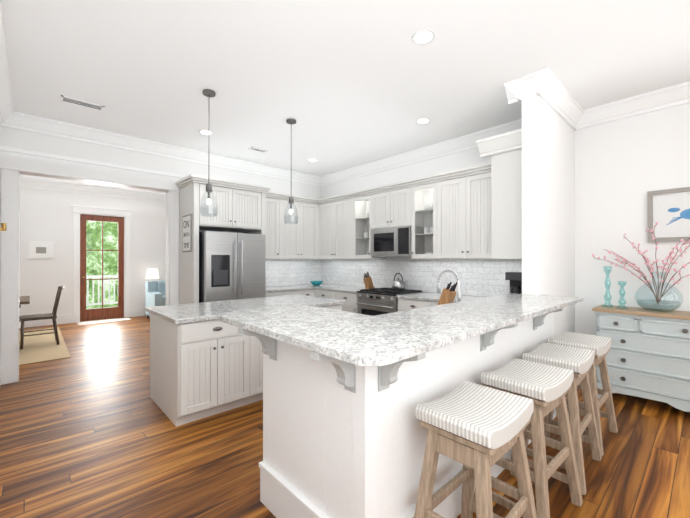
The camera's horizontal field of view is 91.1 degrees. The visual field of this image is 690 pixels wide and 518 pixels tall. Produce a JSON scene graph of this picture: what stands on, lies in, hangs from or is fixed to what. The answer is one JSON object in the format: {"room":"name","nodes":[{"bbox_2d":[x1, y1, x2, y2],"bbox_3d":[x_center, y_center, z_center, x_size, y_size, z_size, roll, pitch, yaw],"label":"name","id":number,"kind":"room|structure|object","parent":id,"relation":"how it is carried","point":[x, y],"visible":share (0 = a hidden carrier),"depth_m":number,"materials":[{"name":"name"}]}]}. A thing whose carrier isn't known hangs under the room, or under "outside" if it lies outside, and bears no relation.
{"room":"kitchen","nodes":[
{"label":"kitchen","id":0,"kind":"room"},
{"bbox_2d":[19,187,165,315],"bbox_3d":[-5.572,-0.113,8.012,8.250,3.050,0.150,0,0,-43],"label":"wall","id":1,"kind":"structure","parent":0,"point":[45,215],"depth_m":7.39,"materials":[{"name":"paint"}]},
{"bbox_2d":[29,241,52,258],"bbox_3d":[-6.395,-0.190,7.127,0.380,0.360,0.023,0,0,-43],"label":"framed picture","id":2,"kind":"object","parent":1,"relation":"attached to","point":[40,249],"visible":1,"depth_m":7.11,"materials":[{"name":"paint"}]},
{"bbox_2d":[19,314,72,327],"bbox_3d":[-7.216,1.312,6.362,3.300,0.192,0.024,0,0,-43],"label":"baseboard","id":3,"kind":"structure","parent":1,"relation":"attached to","point":[63,319],"depth_m":7.21,"materials":[{"name":"paint"}]},
{"bbox_2d":[20,178,165,201],"bbox_3d":[-5.481,-1.554,7.919,7.950,0.165,0.115,0,0,-43],"label":"crown molding","id":4,"kind":"structure","parent":1,"relation":"attached to","point":[28,183],"depth_m":7.63,"materials":[{"name":"paint"}]},
{"bbox_2d":[72,205,131,322],"bbox_3d":[-5.658,0.112,7.905,1.140,2.600,0.190,0,0,-43],"label":"door","id":5,"kind":"structure","parent":1,"relation":"attached to","point":[81,217],"depth_m":7.86,"materials":[{"name":"brown wood"}]},
{"bbox_2d":[130,308,146,316],"bbox_3d":[-3.907,1.321,9.433,3.570,0.192,0.024,0,0,-43],"label":"baseboard","id":6,"kind":"structure","parent":1,"relation":"attached to","point":[141,311],"depth_m":8.32,"materials":[{"name":"paint"}]},
{"bbox_2d":[86,275,117,308],"bbox_3d":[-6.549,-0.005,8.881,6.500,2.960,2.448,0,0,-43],"label":"railing","id":7,"kind":"object","parent":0,"point":[104,277],"depth_m":9.72,"materials":[{"name":"paint"}]},
{"bbox_2d":[0,126,320,318],"bbox_3d":[-2.715,-0.121,4.934,7.950,3.050,0.150,0,0,-43],"label":"wall","id":8,"kind":"structure","parent":0,"point":[24,140],"depth_m":4.67,"materials":[{"name":"paint"}]},
{"bbox_2d":[0,0,15,128],"bbox_3d":[-0.922,-1.575,0.701,0.116,0.165,8.500,0,0,-43],"label":"crown molding","id":9,"kind":"structure","parent":8,"relation":"attached to","point":[7,115],"depth_m":3.18,"materials":[{"name":"paint"}]},
{"bbox_2d":[0,146,181,384],"bbox_3d":[-3.214,0.075,4.471,1.930,2.655,0.250,0,0,-43],"label":"door frame","id":10,"kind":"structure","parent":8,"relation":"attached to","point":[15,163],"depth_m":3.96,"materials":[{"name":"paint"}]},
{"bbox_2d":[16,112,319,185],"bbox_3d":[-2.079,-1.562,5.347,4.460,0.165,0.116,0,0,-43],"label":"crown molding","id":11,"kind":"structure","parent":8,"relation":"attached to","point":[25,122],"depth_m":4.70,"materials":[{"name":"paint"}]},
{"bbox_2d":[183,181,238,228],"bbox_3d":[-2.015,-0.762,5.052,0.535,0.610,0.628,0,0,-43],"label":"upper cabinet","id":12,"kind":"object","parent":8,"relation":"attached to","point":[227,196],"depth_m":4.80,"materials":[{"name":"paint"}]},
{"bbox_2d":[231,185,262,232],"bbox_3d":[-1.711,-0.761,5.334,0.534,0.610,0.628,0,0,-43],"label":"upper cabinet","id":13,"kind":"object","parent":8,"relation":"attached to","point":[250,200],"depth_m":5.18,"materials":[{"name":"paint"}]},
{"bbox_2d":[259,193,274,260],"bbox_3d":[-1.382,-0.529,5.829,0.480,1.071,0.348,0,0,-43],"label":"upper cabinet","id":14,"kind":"object","parent":8,"relation":"attached to","point":[268,201],"depth_m":5.71,"materials":[{"name":"paint"}]},
{"bbox_2d":[275,197,318,260],"bbox_3d":[-0.937,-0.528,6.216,0.939,1.071,0.388,0,0,-43],"label":"upper cabinet","id":15,"kind":"object","parent":8,"relation":"attached to","point":[299,241],"depth_m":6.10,"materials":[{"name":"paint"}]},
{"bbox_2d":[175,174,270,303],"bbox_3d":[-1.782,0.137,5.104,1.200,2.535,0.865,0,0,-43],"label":"tall cabinet","id":16,"kind":"object","parent":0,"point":[214,266],"depth_m":4.82,"materials":[{"name":"paint"}]},
{"bbox_2d":[307,281,326,284],"bbox_3d":[-0.538,0.457,6.400,0.249,0.078,0.250,0,0,-43],"label":"bowl","id":17,"kind":"object","parent":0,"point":[308,282],"depth_m":6.51,"materials":[{"name":"teal ceramic"}]},
{"bbox_2d":[0,316,689,517],"bbox_3d":[-1.219,1.424,3.317,7.950,0.050,12.950,0,0,-43],"label":"floor","id":18,"kind":"structure","parent":0,"point":[89,429],"depth_m":2.44,"materials":[{"name":"brown wood"}]},
{"bbox_2d":[19,327,70,364],"bbox_3d":[-5.778,1.398,5.054,2.430,0.011,2.900,0,0,-43],"label":"dining rug","id":19,"kind":"object","parent":18,"relation":"on","point":[40,348],"visible":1,"depth_m":5.27,"materials":[{"name":"fabric"}]},
{"bbox_2d":[19,296,29,307],"bbox_3d":[-5.831,1.014,4.870,1.900,0.750,1.100,0,0,-43],"label":"dining table","id":20,"kind":"object","parent":19,"relation":"on","point":[24,299],"visible":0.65,"depth_m":5.22,"materials":[{"name":"brown wood"}]},
{"bbox_2d":[19,286,63,349],"bbox_3d":[-4.921,0.922,5.510,0.545,0.934,0.440,0,0,-43],"label":"dining chair","id":21,"kind":"object","parent":19,"relation":"on","point":[52,316],"visible":1,"depth_m":5.46,"materials":[{"name":"brown wood"}]},
{"bbox_2d":[77,318,130,324],"bbox_3d":[-5.423,1.406,7.649,0.960,0.009,0.380,0,0,-43],"label":"doormat","id":22,"kind":"object","parent":18,"relation":"on","point":[101,321],"visible":0.98,"depth_m":7.59,"materials":[{"name":"white"}]},
{"bbox_2d":[145,269,158,316],"bbox_3d":[-4.766,0.828,8.383,0.320,1.169,0.320,0,0,-43],"label":"light","id":23,"kind":"object","parent":18,"relation":"on","point":[152,274],"visible":0.35,"depth_m":8.28,"materials":[{"name":"fabric"}]},
{"bbox_2d":[145,281,165,317],"bbox_3d":[-4.103,0.972,8.131,1.030,0.878,0.870,0,0,-43],"label":"armchair","id":24,"kind":"object","parent":18,"relation":"on","point":[155,293],"visible":0.31,"depth_m":7.95,"materials":[{"name":"fabric"}]},
{"bbox_2d":[187,229,266,303],"bbox_3d":[-1.789,0.514,5.109,0.894,1.781,0.750,0,0,-43],"label":"fridge","id":25,"kind":"object","parent":18,"relation":"on","point":[222,266],"depth_m":4.73,"materials":[{"name":"metal"}]},
{"bbox_2d":[150,302,344,426],"bbox_3d":[-0.988,0.966,3.690,1.806,0.870,0.958,0,0,-43],"label":"kitchen island","id":26,"kind":"object","parent":18,"relation":"on","point":[205,361],"depth_m":2.98,"materials":[{"name":"paint"}]},
{"bbox_2d":[145,294,344,325],"bbox_3d":[-1.006,0.509,3.715,1.880,0.040,0.980,0,0,-43],"label":"island countertop","id":27,"kind":"structure","parent":26,"relation":"on","point":[192,312],"depth_m":3.48,"materials":[{"name":"grey stone"}]},
{"bbox_2d":[267,289,286,296],"bbox_3d":[-1.313,0.971,5.683,0.389,0.871,0.650,0,0,-43],"label":"base cabinet","id":28,"kind":"object","parent":18,"relation":"on","point":[284,293],"depth_m":5.49,"materials":[{"name":"paint"}]},
{"bbox_2d":[256,333,323,517],"bbox_3d":[-0.136,0.875,1.895,0.438,1.040,0.570,0,0,-43],"label":"peninsula end panel","id":29,"kind":"object","parent":18,"relation":"on","point":[291,467],"depth_m":1.74,"materials":[{"name":"paint"}]},
{"bbox_2d":[287,289,298,294],"bbox_3d":[-1.095,0.971,5.886,0.445,0.871,0.650,0,0,-43],"label":"base cabinet","id":30,"kind":"object","parent":18,"relation":"on","point":[289,291],"depth_m":5.67,"materials":[{"name":"paint"}]},
{"bbox_2d":[299,289,314,296],"bbox_3d":[-0.873,0.972,6.080,0.386,0.871,0.668,0,0,-43],"label":"base cabinet","id":31,"kind":"object","parent":18,"relation":"on","point":[308,292],"depth_m":5.88,"materials":[{"name":"paint"}]},
{"bbox_2d":[315,289,334,298],"bbox_3d":[-0.122,0.972,5.983,0.710,0.871,0.615,0,0,-43],"label":"base cabinet","id":32,"kind":"object","parent":18,"relation":"on","point":[324,293],"depth_m":5.75,"materials":[{"name":"paint"}]},
{"bbox_2d":[267,285,314,292],"bbox_3d":[-0.861,0.516,6.109,1.626,0.039,0.643,0,0,-43],"label":"countertop","id":33,"kind":"structure","parent":32,"relation":"on","point":[270,288],"depth_m":5.90,"materials":[{"name":"grey stone"}]},
{"bbox_2d":[335,289,350,311],"bbox_3d":[0.223,0.971,5.628,0.688,0.871,0.615,0,0,-43],"label":"base cabinet","id":34,"kind":"object","parent":18,"relation":"on","point":[346,307],"depth_m":5.39,"materials":[{"name":"paint"}]},
{"bbox_2d":[351,293,398,315],"bbox_3d":[0.681,0.957,5.115,0.680,0.896,0.884,0,0,-43],"label":"base cabinet","id":35,"kind":"object","parent":18,"relation":"on","point":[372,304],"depth_m":4.90,"materials":[{"name":"paint"}]},
{"bbox_2d":[356,287,421,315],"bbox_3d":[0.666,0.936,5.101,0.731,0.936,0.756,0,0,-43],"label":"stove","id":36,"kind":"object","parent":35,"relation":"in","point":[375,301],"depth_m":4.92,"materials":[{"name":"silver metal"}]},
{"bbox_2d":[315,285,483,301],"bbox_3d":[0.904,0.500,4.892,0.693,0.065,3.543,0,0,-43],"label":"countertop","id":37,"kind":"structure","parent":35,"relation":"on","point":[418,294],"depth_m":4.97,"materials":[{"name":"grey stone"}]},
{"bbox_2d":[314,289,437,312],"bbox_3d":[0.681,0.969,5.122,0.706,0.870,4.186,0,0,-43],"label":"base cabinet","id":38,"kind":"object","parent":18,"relation":"on","point":[398,303],"depth_m":4.93,"materials":[{"name":"paint"}]},
{"bbox_2d":[399,297,422,310],"bbox_3d":[1.147,0.968,4.633,0.688,0.871,0.580,0,0,-43],"label":"base cabinet","id":39,"kind":"object","parent":18,"relation":"on","point":[405,303],"depth_m":4.49,"materials":[{"name":"paint"}]},
{"bbox_2d":[423,301,454,306],"bbox_3d":[1.459,0.967,4.297,0.688,0.871,0.578,0,0,-43],"label":"base cabinet","id":40,"kind":"object","parent":18,"relation":"on","point":[425,303],"depth_m":4.26,"materials":[{"name":"paint"}]},
{"bbox_2d":[324,313,555,517],"bbox_3d":[0.890,0.876,2.283,2.446,1.040,0.256,0,0,-43],"label":"panel","id":41,"kind":"object","parent":18,"relation":"on","point":[345,433],"depth_m":1.52,"materials":[{"name":"paint"}]},
{"bbox_2d":[220,289,582,368],"bbox_3d":[0.634,0.340,2.440,2.670,0.030,1.260,0,0,-43],"label":"countertop","id":42,"kind":"structure","parent":41,"relation":"on","point":[363,341],"depth_m":1.70,"materials":[{"name":"white stone"}]},
{"bbox_2d":[437,269,460,301],"bbox_3d":[0.908,0.284,2.884,0.131,0.406,0.234,0,0,-43],"label":"faucet","id":43,"kind":"object","parent":42,"relation":"on","point":[446,270],"depth_m":2.81,"materials":[{"name":"silver metal"}]},
{"bbox_2d":[414,381,536,517],"bbox_3d":[0.577,1.014,1.492,0.535,0.768,0.389,0,0,-43],"label":"stool","id":44,"kind":"object","parent":18,"relation":"on","point":[476,430],"visible":1,"depth_m":1.44,"materials":[{"name":"brown wood"}]},
{"bbox_2d":[474,358,582,517],"bbox_3d":[1.028,1.015,1.904,0.535,0.768,0.389,0,0,-41],"label":"stool","id":45,"kind":"object","parent":18,"relation":"on","point":[545,388],"visible":0.81,"depth_m":1.81,"materials":[{"name":"brown wood"}]},
{"bbox_2d":[522,342,601,494],"bbox_3d":[1.464,1.016,2.315,0.535,0.768,0.389,0,0,-44],"label":"stool","id":46,"kind":"object","parent":18,"relation":"on","point":[578,361],"visible":0.65,"depth_m":2.22,"materials":[{"name":"brown wood"}]},
{"bbox_2d":[547,331,617,455],"bbox_3d":[1.879,1.017,2.707,0.535,0.768,0.389,0,0,-42],"label":"stool","id":47,"kind":"object","parent":18,"relation":"on","point":[600,346],"visible":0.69,"depth_m":2.65,"materials":[{"name":"brown wood"}]},
{"bbox_2d":[592,304,689,411],"bbox_3d":[3.105,0.947,3.081,0.426,0.902,1.330,0,0,-43],"label":"dresser","id":48,"kind":"object","parent":18,"relation":"on","point":[648,355],"visible":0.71,"depth_m":3.14,"materials":[{"name":"paint"}]},
{"bbox_2d":[602,266,613,306],"bbox_3d":[2.726,0.287,3.516,0.100,0.420,0.100,0,0,-43],"label":"candlestick","id":49,"kind":"object","parent":48,"relation":"on","point":[607,287],"visible":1,"depth_m":3.52,"materials":[{"name":"teal glass"}]},
{"bbox_2d":[617,281,627,307],"bbox_3d":[2.793,0.361,3.414,0.100,0.270,0.100,0,0,-43],"label":"candlestick","id":50,"kind":"object","parent":48,"relation":"on","point":[621,293],"visible":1,"depth_m":3.40,"materials":[{"name":"teal glass"}]},
{"bbox_2d":[592,222,689,311],"bbox_3d":[2.998,0.075,3.224,0.344,0.842,1.088,0,0,-43],"label":"vase","id":51,"kind":"object","parent":48,"relation":"on","point":[657,296],"visible":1,"depth_m":3.21,"materials":[{"name":"blue glass"}]},
{"bbox_2d":[1,0,689,194],"bbox_3d":[-1.202,-1.701,3.307,8.250,0.100,13.000,0,0,-43],"label":"ceiling","id":52,"kind":"structure","parent":0,"point":[346,84],"depth_m":2.89,"materials":[{"name":"paint"}]},
{"bbox_2d":[60,95,103,110],"bbox_3d":[-2.780,-1.645,3.589,0.360,0.008,0.160,0,0,-43],"label":"ceiling vent","id":53,"kind":"object","parent":52,"relation":"in","point":[74,101],"visible":1,"depth_m":3.58,"materials":[{"name":"metal"}]},
{"bbox_2d":[199,130,212,134],"bbox_3d":[-1.808,-1.643,4.409,0.170,0.007,0.170,0,0,-43],"label":"recessed light","id":54,"kind":"object","parent":52,"relation":"in","point":[205,132],"visible":0.88,"depth_m":4.40,"materials":[{"name":"white"}]},
{"bbox_2d":[200,89,217,216],"bbox_3d":[-1.345,-1.035,3.350,0.166,1.229,0.166,0,0,-43],"label":"pendant light","id":55,"kind":"object","parent":52,"relation":"hanging from","point":[208,93],"visible":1,"depth_m":3.33,"materials":[{"name":"clear glass"}]},
{"bbox_2d":[248,147,267,152],"bbox_3d":[-1.309,-1.641,5.091,0.260,0.008,0.120,0,0,-43],"label":"ceiling vent","id":56,"kind":"object","parent":52,"relation":"in","point":[257,149],"visible":1,"depth_m":5.07,"materials":[{"name":"metal"}]},
{"bbox_2d":[284,119,297,223],"bbox_3d":[-0.640,-1.033,4.031,0.166,1.229,0.166,0,0,-43],"label":"pendant light","id":57,"kind":"object","parent":52,"relation":"hanging from","point":[291,122],"visible":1,"depth_m":4.02,"materials":[{"name":"clear glass"}]},
{"bbox_2d":[416,118,429,123],"bbox_3d":[0.931,-1.644,4.045,0.170,0.007,0.170,0,0,-43],"label":"recessed light","id":58,"kind":"object","parent":52,"relation":"in","point":[423,121],"visible":0.96,"depth_m":4.05,"materials":[{"name":"white"}]},
{"bbox_2d":[412,29,434,44],"bbox_3d":[0.584,-1.649,2.522,0.170,0.007,0.170,0,0,-43],"label":"recessed light","id":59,"kind":"object","parent":52,"relation":"in","point":[424,37],"visible":1,"depth_m":2.52,"materials":[{"name":"white"}]},
{"bbox_2d":[392,273,406,289],"bbox_3d":[0.839,0.338,5.167,0.196,0.259,0.257,0,0,-43],"label":"kettle","id":60,"kind":"object","parent":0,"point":[398,284],"depth_m":5.12,"materials":[{"name":"silver metal"}]},
{"bbox_2d":[321,147,490,294],"bbox_3d":[1.088,-0.120,5.503,0.400,3.050,4.190,0,0,-43],"label":"wall","id":61,"kind":"structure","parent":0,"point":[460,160],"depth_m":5.30,"materials":[{"name":"paint"}]},
{"bbox_2d":[319,193,370,260],"bbox_3d":[-0.056,-0.528,6.161,0.377,1.071,1.010,0,0,-43],"label":"upper cabinet","id":62,"kind":"object","parent":61,"relation":"attached to","point":[343,221],"depth_m":5.93,"materials":[{"name":"paint"}]},
{"bbox_2d":[371,189,386,224],"bbox_3d":[0.707,-0.770,5.362,0.348,0.591,0.440,0,0,-43],"label":"upper cabinet","id":63,"kind":"object","parent":61,"relation":"attached to","point":[378,196],"depth_m":5.31,"materials":[{"name":"paint"}]},
{"bbox_2d":[367,221,394,256],"bbox_3d":[0.729,-0.293,5.303,0.393,0.495,0.545,0,0,-43],"label":"microwave","id":64,"kind":"object","parent":61,"relation":"attached to","point":[381,237],"depth_m":5.21,"materials":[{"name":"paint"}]},
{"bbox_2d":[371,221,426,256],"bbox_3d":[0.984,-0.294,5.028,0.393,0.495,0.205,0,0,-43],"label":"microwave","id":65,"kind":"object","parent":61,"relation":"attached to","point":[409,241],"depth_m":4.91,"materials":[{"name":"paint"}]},
{"bbox_2d":[387,185,426,228],"bbox_3d":[0.924,-0.771,5.127,0.348,0.591,0.440,0,0,-43],"label":"upper cabinet","id":66,"kind":"object","parent":61,"relation":"attached to","point":[404,202],"depth_m":4.98,"materials":[{"name":"paint"}]},
{"bbox_2d":[320,119,521,186],"bbox_3d":[0.943,-1.562,5.283,0.116,0.165,4.060,0,0,-43],"label":"crown molding","id":67,"kind":"structure","parent":61,"relation":"attached to","point":[465,142],"depth_m":5.04,"materials":[{"name":"paint"}]},
{"bbox_2d":[431,169,482,260],"bbox_3d":[1.621,-0.533,4.376,0.348,1.071,0.888,0,0,-43],"label":"upper cabinet","id":68,"kind":"object","parent":61,"relation":"attached to","point":[465,224],"depth_m":4.33,"materials":[{"name":"paint"}]},
{"bbox_2d":[483,141,521,260],"bbox_3d":[1.967,-0.610,3.820,0.598,1.221,0.521,0,0,-43],"label":"upper cabinet","id":69,"kind":"object","parent":61,"relation":"attached to","point":[502,176],"depth_m":3.66,"materials":[{"name":"paint"}]},
{"bbox_2d":[504,76,533,119],"bbox_3d":[1.885,-1.567,3.453,0.946,0.165,0.136,0,0,-43],"label":"crown molding","id":70,"kind":"structure","parent":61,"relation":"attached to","point":[517,90],"depth_m":3.12,"materials":[{"name":"paint"}]},
{"bbox_2d":[522,95,574,338],"bbox_3d":[2.205,-0.125,3.586,1.370,3.050,0.140,0,0,-43],"label":"wall column","id":71,"kind":"structure","parent":0,"point":[548,199],"depth_m":3.27,"materials":[{"name":"paint"}]},
{"bbox_2d":[575,103,689,367],"bbox_3d":[4.118,-0.129,2.421,0.150,3.050,4.170,0,0,-43],"label":"wall","id":72,"kind":"structure","parent":0,"point":[624,166],"depth_m":3.57,"materials":[{"name":"paint"}]},
{"bbox_2d":[532,67,583,127],"bbox_3d":[2.151,-1.567,3.364,1.216,0.165,0.116,0,0,-43],"label":"crown molding","id":73,"kind":"structure","parent":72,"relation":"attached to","point":[547,86],"depth_m":3.26,"materials":[{"name":"paint"}]},
{"bbox_2d":[573,81,689,129],"bbox_3d":[3.979,-1.570,2.379,0.116,0.165,4.050,0,0,-43],"label":"crown molding","id":74,"kind":"structure","parent":72,"relation":"attached to","point":[679,94],"depth_m":3.44,"materials":[{"name":"paint"}]},
{"bbox_2d":[647,187,689,241],"bbox_3d":[3.285,-0.426,3.184,0.028,0.510,0.660,0,0,-43],"label":"art","id":75,"kind":"object","parent":72,"relation":"attached to","point":[668,210],"visible":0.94,"depth_m":3.31,"materials":[{"name":"white paper"}]},
{"label":"outside","id":76,"kind":"structure","parent":0,"visible":0},
{"bbox_2d":[86,221,117,307],"bbox_3d":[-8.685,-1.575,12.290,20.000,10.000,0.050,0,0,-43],"label":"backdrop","id":77,"kind":"structure","parent":76,"point":[91,256],"depth_m":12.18,"materials":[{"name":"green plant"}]},
{"bbox_3d":[-2.885,0.078,2.764,0.049,2.640,1.280,0,0,-43],"label":"trim","id":78,"kind":"structure","parent":0,"visible":0},
{"bbox_2d":[0,223,6,230],"bbox_3d":[-3.221,-0.281,3.175,0.069,0.160,0.060,0,0,-43],"label":"brass sconce","id":79,"kind":"object","parent":78,"relation":"attached to","point":[3,227],"visible":1,"depth_m":3.17,"materials":[{"name":"gold metal"}]}
]}

